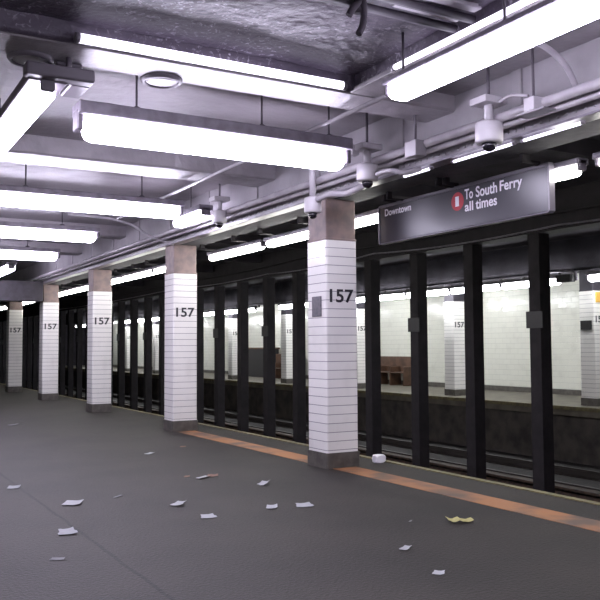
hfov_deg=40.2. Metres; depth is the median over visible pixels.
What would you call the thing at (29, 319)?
steel column
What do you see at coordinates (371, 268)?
steel column
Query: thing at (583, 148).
rib
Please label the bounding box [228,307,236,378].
tiled column
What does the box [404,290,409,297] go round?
fluorescent light
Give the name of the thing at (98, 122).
fluorescent light
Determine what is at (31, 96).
fluorescent light
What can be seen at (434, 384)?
baseboard
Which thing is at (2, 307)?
fluorescent light
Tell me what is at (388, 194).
fluorescent light
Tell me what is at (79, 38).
strip light
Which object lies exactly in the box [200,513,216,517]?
paper scrap
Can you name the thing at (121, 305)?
steel column
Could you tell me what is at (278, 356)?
bench
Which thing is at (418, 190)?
rib
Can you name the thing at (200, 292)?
steel column
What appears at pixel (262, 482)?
paper scrap
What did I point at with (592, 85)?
conduit
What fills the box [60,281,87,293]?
fluorescent light
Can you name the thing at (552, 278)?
fluorescent light
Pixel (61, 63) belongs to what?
plate
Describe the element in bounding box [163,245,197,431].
tiled column
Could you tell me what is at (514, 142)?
strip light
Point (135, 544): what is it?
floor
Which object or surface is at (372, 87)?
ceiling beam
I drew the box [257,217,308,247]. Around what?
fluorescent light
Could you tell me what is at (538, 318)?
steel column
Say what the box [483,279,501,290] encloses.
fluorescent light
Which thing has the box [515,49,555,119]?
junction box
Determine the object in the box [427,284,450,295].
fluorescent light
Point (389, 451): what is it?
rail
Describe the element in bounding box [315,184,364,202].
conduit
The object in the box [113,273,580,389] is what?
wall
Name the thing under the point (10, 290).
beam
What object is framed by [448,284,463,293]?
fluorescent light
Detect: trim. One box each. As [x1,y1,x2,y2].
[0,7,354,91]
[0,383,599,505]
[58,367,599,412]
[179,431,599,531]
[355,0,520,85]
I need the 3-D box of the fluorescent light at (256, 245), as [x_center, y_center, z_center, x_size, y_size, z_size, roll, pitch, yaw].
[-1.096,-0.784,12.397,0.397,0.215,1.900,1,-4,-30]
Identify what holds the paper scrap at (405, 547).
on the floor at (135, 544)
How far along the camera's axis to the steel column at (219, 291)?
23.05 m
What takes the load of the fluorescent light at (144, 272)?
hanging from the girder at (550, 77)
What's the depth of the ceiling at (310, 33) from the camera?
5.44 m
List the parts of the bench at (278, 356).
backrest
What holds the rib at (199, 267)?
attached to the ceiling at (592, 173)
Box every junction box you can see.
[23,57,94,98]
[351,145,358,156]
[405,115,425,159]
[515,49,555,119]
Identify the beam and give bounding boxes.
[0,31,454,122]
[0,134,275,186]
[0,218,125,239]
[0,240,81,255]
[0,280,42,301]
[350,0,543,97]
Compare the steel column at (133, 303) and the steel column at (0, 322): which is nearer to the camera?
the steel column at (133, 303)
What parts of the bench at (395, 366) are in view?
seat, backrest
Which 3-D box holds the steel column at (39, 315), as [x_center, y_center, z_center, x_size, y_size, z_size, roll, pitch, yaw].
[-13.492,2.901,42.760,0.400,4.220,0.400,1,-4,-30]
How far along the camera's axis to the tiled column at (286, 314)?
29.25 m
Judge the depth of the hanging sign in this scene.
7.68 m
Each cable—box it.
[59,219,599,309]
[60,204,599,304]
[346,0,367,35]
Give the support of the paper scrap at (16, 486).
on the floor at (135, 544)
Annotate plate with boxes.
[55,61,81,68]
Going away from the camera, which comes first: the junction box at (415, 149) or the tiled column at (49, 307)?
the junction box at (415, 149)
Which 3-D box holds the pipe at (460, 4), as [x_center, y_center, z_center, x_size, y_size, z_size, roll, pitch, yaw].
[0.825,-1.835,4.959,0.660,0.045,0.070,1,-4,-30]
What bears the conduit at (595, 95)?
attached to the girder at (550, 77)
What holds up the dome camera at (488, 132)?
hanging from the ceiling at (587, 32)
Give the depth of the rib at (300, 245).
17.20 m
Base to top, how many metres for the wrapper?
0.025 m
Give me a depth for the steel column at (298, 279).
19.12 m
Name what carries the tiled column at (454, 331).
on the floor at (525, 397)
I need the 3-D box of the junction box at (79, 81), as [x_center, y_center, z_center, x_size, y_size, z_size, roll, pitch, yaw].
[-1.714,-1.577,5.724,0.460,0.178,0.420,1,-4,-30]
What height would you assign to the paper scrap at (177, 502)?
0.025 m
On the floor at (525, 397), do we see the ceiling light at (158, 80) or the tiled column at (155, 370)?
the tiled column at (155, 370)
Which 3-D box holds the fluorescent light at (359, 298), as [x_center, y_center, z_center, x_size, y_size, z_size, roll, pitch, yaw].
[1.682,-0.044,25.077,0.448,0.290,1.830,1,-4,-30]
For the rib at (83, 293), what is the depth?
33.32 m
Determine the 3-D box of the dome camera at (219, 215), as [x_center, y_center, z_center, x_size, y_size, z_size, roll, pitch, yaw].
[-1.035,-1.261,10.558,0.220,0.672,0.180,1,-4,-30]
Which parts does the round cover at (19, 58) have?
dish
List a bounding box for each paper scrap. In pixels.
[7,485,20,488]
[49,557,64,559]
[58,527,77,534]
[62,499,83,504]
[170,501,184,505]
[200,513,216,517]
[258,480,267,484]
[266,504,276,507]
[296,502,313,506]
[399,545,411,549]
[432,570,444,574]
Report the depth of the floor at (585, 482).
18.71 m
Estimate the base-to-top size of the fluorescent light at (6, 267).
0.529 m
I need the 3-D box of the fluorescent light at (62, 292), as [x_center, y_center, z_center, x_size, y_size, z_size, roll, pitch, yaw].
[-6.513,-0.213,21.873,0.397,0.215,1.840,1,-4,-30]
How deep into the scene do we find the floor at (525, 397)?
21.32 m
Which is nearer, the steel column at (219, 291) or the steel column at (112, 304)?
the steel column at (219, 291)
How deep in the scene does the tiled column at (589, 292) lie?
17.50 m
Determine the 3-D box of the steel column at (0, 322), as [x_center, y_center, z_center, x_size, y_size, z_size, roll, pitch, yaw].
[-19.479,3.533,53.233,0.400,4.220,0.400,1,-4,-30]
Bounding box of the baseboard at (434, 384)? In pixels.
[113,365,581,395]
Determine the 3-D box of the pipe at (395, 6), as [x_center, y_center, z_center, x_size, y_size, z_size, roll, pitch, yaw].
[0.798,-1.823,5.157,0.510,0.045,0.050,1,-4,-30]
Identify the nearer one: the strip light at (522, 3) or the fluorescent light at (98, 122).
the strip light at (522, 3)
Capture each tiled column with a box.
[5,302,22,391]
[38,285,58,399]
[86,269,111,411]
[125,318,129,370]
[152,315,158,373]
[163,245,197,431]
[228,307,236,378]
[281,302,292,382]
[307,198,359,468]
[356,294,365,388]
[443,284,465,395]
[579,270,599,405]
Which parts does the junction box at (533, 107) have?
clamp plate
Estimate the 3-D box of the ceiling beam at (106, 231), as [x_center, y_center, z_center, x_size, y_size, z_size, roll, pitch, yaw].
[-6.205,-1.314,13.368,6.800,0.224,0.409,1,-4,-30]
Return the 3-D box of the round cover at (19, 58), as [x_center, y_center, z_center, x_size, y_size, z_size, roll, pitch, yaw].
[-1.858,-1.665,5.659,0.310,0.050,0.310,1,-4,-30]
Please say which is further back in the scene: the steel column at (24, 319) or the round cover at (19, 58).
the steel column at (24, 319)
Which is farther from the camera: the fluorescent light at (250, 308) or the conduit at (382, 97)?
the fluorescent light at (250, 308)
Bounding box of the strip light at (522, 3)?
[390,0,535,70]
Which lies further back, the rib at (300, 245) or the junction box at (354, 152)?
the rib at (300, 245)
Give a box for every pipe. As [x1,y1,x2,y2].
[316,0,457,32]
[377,0,475,23]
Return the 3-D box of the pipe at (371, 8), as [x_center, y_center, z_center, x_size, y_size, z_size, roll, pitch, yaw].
[-1.460,-1.840,3.959,5.700,0.053,0.056,1,-4,-30]
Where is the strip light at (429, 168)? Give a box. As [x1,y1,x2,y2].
[401,167,433,178]
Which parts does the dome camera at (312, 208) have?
stem, casing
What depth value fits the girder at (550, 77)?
7.76 m
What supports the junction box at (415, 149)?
attached to the ceiling at (111, 87)
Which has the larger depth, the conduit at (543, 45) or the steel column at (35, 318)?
the steel column at (35, 318)
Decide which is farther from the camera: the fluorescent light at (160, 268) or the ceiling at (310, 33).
the fluorescent light at (160, 268)
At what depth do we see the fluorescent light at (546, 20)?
4.72 m
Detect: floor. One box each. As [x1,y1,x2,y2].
[0,384,599,599]
[31,384,599,487]
[58,365,599,418]
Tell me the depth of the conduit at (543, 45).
5.64 m
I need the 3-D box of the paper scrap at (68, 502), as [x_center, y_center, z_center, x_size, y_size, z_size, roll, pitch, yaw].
[-1.894,1.688,6.845,0.150,0.020,0.160,0,-3,0]
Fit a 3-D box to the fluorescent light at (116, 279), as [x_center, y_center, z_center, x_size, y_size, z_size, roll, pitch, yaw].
[-4.283,-0.448,17.972,0.397,0.215,1.840,1,-4,-30]
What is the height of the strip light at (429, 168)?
0.028 m
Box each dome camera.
[209,184,229,227]
[304,169,321,218]
[355,113,381,187]
[470,66,506,151]
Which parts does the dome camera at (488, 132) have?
stem, mount plate, casing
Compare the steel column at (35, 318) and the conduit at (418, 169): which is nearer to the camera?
the conduit at (418, 169)
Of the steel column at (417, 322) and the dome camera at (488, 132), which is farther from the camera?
the steel column at (417, 322)
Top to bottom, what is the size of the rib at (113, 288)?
0.199 m
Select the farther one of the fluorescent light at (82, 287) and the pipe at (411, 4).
the fluorescent light at (82, 287)
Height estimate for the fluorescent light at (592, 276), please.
0.290 m
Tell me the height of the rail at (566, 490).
0.270 m
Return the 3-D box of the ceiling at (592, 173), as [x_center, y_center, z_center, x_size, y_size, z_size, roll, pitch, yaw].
[-6.363,-0.697,30.431,9.850,0.280,65.000,1,-4,-30]
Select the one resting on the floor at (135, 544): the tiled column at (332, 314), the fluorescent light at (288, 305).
the tiled column at (332, 314)
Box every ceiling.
[0,0,495,74]
[0,53,387,278]
[0,134,599,316]
[431,18,599,95]
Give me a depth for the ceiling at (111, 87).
7.97 m
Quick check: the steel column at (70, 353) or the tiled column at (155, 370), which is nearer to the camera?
the steel column at (70, 353)
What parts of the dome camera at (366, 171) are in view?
stem, casing, mount plate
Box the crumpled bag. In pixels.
[372,454,385,462]
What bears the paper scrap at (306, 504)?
on the floor at (135, 544)
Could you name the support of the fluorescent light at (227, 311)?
hanging from the girder at (583, 253)
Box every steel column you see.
[0,322,1,382]
[2,321,6,383]
[22,318,25,387]
[26,317,31,388]
[32,316,37,389]
[38,315,39,390]
[59,312,65,395]
[67,310,73,396]
[75,309,82,398]
[85,307,87,399]
[111,304,112,404]
[117,302,124,407]
[130,300,137,409]
[143,298,151,412]
[159,295,164,415]
[197,289,203,423]
[213,286,224,427]
[237,282,248,431]
[261,278,275,437]
[292,273,305,443]
[364,261,381,456]
[408,253,429,467]
[463,244,485,479]
[526,233,554,492]
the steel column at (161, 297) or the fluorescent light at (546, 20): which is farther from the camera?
the steel column at (161, 297)
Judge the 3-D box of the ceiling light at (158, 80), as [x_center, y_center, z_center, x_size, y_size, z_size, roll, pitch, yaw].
[-1.033,-1.644,6.129,0.310,0.050,0.310,1,-4,-30]
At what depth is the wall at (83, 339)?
61.29 m
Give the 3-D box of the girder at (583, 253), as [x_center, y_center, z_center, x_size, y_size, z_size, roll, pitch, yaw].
[-2.256,-0.091,32.742,0.500,0.720,65.000,1,-4,-30]
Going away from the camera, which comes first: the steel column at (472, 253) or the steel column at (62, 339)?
the steel column at (472, 253)
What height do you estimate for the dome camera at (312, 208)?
0.882 m
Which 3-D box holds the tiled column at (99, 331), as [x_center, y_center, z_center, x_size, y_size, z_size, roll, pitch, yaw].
[-4.133,0.835,16.907,0.424,2.900,0.424,1,-4,-30]
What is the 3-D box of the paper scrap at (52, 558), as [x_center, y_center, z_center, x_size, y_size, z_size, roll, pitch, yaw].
[-1.492,1.592,5.049,0.090,0.007,0.050,0,-3,0]
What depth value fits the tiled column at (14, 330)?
24.58 m
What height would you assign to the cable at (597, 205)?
0.130 m
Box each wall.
[26,317,84,381]
[58,370,599,466]
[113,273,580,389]
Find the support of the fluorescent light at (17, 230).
hanging from the ceiling at (111, 87)
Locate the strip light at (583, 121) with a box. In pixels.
[520,120,585,142]
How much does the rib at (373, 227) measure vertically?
0.199 m
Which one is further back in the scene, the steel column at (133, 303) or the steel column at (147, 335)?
the steel column at (133, 303)
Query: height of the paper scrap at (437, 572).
0.014 m
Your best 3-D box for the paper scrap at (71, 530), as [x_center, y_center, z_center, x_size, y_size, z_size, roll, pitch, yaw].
[-1.640,1.625,5.773,0.130,0.019,0.150,1,-4,-23]
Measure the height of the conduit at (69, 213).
0.417 m
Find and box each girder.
[0,37,599,285]
[0,181,599,321]
[59,235,599,325]
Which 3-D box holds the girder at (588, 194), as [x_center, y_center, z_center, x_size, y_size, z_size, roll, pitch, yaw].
[-6.373,-0.258,30.399,0.320,0.600,65.000,1,-4,-30]
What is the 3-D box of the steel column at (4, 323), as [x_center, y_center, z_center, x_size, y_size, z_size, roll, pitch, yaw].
[-18.730,3.454,51.924,0.400,4.220,0.400,1,-4,-30]
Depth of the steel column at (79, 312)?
36.13 m
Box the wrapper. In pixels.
[445,516,473,521]
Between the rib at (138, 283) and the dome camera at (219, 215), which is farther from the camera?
the rib at (138, 283)
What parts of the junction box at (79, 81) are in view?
stem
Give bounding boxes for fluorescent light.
[0,76,67,158]
[0,164,184,218]
[0,211,99,242]
[0,239,60,260]
[0,259,16,276]
[0,305,6,309]
[59,289,68,296]
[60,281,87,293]
[72,75,352,170]
[111,275,123,284]
[114,264,154,280]
[145,260,165,273]
[170,186,212,227]
[200,236,265,260]
[204,310,213,315]
[225,308,233,313]
[233,305,259,312]
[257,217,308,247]
[277,299,307,308]
[355,209,377,227]
[356,295,364,302]
[380,289,408,300]
[382,0,599,100]
[386,191,403,200]
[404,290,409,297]
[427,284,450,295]
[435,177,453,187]
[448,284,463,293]
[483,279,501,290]
[500,277,528,288]
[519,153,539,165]
[550,273,560,284]
[553,157,588,181]
[585,271,599,281]
[592,151,599,166]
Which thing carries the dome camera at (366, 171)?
hanging from the ceiling at (111, 87)
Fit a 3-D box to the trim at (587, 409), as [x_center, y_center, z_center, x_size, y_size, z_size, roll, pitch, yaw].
[-2.826,3.180,32.219,0.080,0.076,65.000,1,-4,-30]
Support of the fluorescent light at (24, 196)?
hanging from the ceiling at (111, 87)
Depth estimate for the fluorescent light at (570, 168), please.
6.76 m
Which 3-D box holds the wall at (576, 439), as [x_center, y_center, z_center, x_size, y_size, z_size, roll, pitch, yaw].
[-2.601,3.853,32.307,0.150,1.000,65.000,1,-4,-30]
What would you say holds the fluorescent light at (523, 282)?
hanging from the girder at (583, 253)
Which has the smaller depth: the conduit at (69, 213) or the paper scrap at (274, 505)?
the paper scrap at (274, 505)
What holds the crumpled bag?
on the floor at (135, 544)
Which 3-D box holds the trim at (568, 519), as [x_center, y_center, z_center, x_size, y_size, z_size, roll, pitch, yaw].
[1.926,1.643,6.250,0.290,0.003,15.100,1,-4,-30]
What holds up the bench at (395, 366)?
on the floor at (525, 397)
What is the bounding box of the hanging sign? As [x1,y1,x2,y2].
[378,154,554,244]
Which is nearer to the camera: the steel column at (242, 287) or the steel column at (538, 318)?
the steel column at (538, 318)
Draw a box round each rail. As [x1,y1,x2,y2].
[31,381,599,481]
[31,386,599,501]
[37,387,599,490]
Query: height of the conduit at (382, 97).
0.034 m
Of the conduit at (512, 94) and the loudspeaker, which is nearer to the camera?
the conduit at (512, 94)
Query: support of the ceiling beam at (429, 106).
attached to the ceiling at (111, 87)
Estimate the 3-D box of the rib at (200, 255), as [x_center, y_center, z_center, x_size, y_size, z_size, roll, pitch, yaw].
[-2.885,-1.090,19.652,4.300,0.199,0.220,1,-4,-30]
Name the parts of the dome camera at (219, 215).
stem, mount plate, casing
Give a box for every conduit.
[26,77,599,280]
[36,91,599,280]
[68,212,173,244]
[116,94,387,219]
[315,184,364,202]
[375,167,421,176]
[499,93,528,102]
[537,42,581,97]
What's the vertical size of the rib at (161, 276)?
0.199 m
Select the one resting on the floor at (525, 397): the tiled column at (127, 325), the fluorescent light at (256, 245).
the tiled column at (127, 325)
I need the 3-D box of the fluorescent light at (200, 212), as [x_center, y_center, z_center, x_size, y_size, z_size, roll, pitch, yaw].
[-1.478,-1.298,11.114,0.202,0.529,1.040,1,-4,-30]
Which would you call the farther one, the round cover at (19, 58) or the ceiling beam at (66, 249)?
the ceiling beam at (66, 249)
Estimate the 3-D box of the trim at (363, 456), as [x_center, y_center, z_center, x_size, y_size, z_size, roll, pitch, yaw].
[-9.861,3.040,28.206,0.080,0.168,65.000,1,-4,-30]
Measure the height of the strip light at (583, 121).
0.028 m
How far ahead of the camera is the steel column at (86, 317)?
34.85 m
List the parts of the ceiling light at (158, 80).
dish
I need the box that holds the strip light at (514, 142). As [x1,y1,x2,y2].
[450,141,516,163]
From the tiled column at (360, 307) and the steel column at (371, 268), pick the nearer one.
the steel column at (371, 268)
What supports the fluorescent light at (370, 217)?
hanging from the ceiling at (592, 173)
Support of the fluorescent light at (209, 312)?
hanging from the girder at (583, 253)
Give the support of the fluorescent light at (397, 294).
hanging from the girder at (583, 253)
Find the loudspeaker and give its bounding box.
[550,269,577,282]
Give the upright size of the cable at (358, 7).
0.263 m
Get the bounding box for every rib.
[59,285,116,291]
[59,290,87,295]
[59,296,75,299]
[67,278,142,286]
[111,271,164,279]
[120,262,212,272]
[160,251,261,262]
[210,235,308,249]
[277,216,377,232]
[377,185,445,198]
[532,138,599,162]
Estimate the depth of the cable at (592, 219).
14.64 m
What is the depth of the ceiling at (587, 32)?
6.16 m
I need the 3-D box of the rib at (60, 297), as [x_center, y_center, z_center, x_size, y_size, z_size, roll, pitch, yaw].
[-11.806,-0.149,35.257,4.300,0.199,0.220,1,-4,-30]
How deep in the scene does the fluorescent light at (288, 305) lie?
28.46 m
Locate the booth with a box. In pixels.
[249,347,279,376]
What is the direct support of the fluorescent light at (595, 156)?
hanging from the girder at (550, 77)
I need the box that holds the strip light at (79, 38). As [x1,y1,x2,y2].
[74,32,347,90]
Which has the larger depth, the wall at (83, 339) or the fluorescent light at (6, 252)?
the wall at (83, 339)
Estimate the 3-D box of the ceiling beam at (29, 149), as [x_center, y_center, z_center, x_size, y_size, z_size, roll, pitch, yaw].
[-3.371,-1.611,8.410,6.800,0.228,0.545,1,-4,-30]
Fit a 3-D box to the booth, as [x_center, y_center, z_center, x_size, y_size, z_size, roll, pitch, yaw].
[-1.705,2.714,35.887,0.780,1.270,2.080,1,-4,-30]
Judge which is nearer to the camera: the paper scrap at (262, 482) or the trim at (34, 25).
the trim at (34, 25)
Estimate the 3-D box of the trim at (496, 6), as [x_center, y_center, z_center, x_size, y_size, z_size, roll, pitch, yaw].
[1.372,-1.814,4.896,0.088,0.140,3.740,1,-4,-30]
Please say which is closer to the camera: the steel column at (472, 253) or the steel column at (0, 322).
the steel column at (472, 253)
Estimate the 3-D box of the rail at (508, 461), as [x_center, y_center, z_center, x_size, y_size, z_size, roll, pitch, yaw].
[-3.888,4.239,31.548,0.140,0.160,65.000,1,-4,-30]
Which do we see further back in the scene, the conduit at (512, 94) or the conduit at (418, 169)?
the conduit at (418, 169)
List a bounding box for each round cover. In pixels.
[7,50,53,66]
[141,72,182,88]
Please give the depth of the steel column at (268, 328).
20.43 m
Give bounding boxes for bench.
[275,354,280,377]
[381,356,410,385]

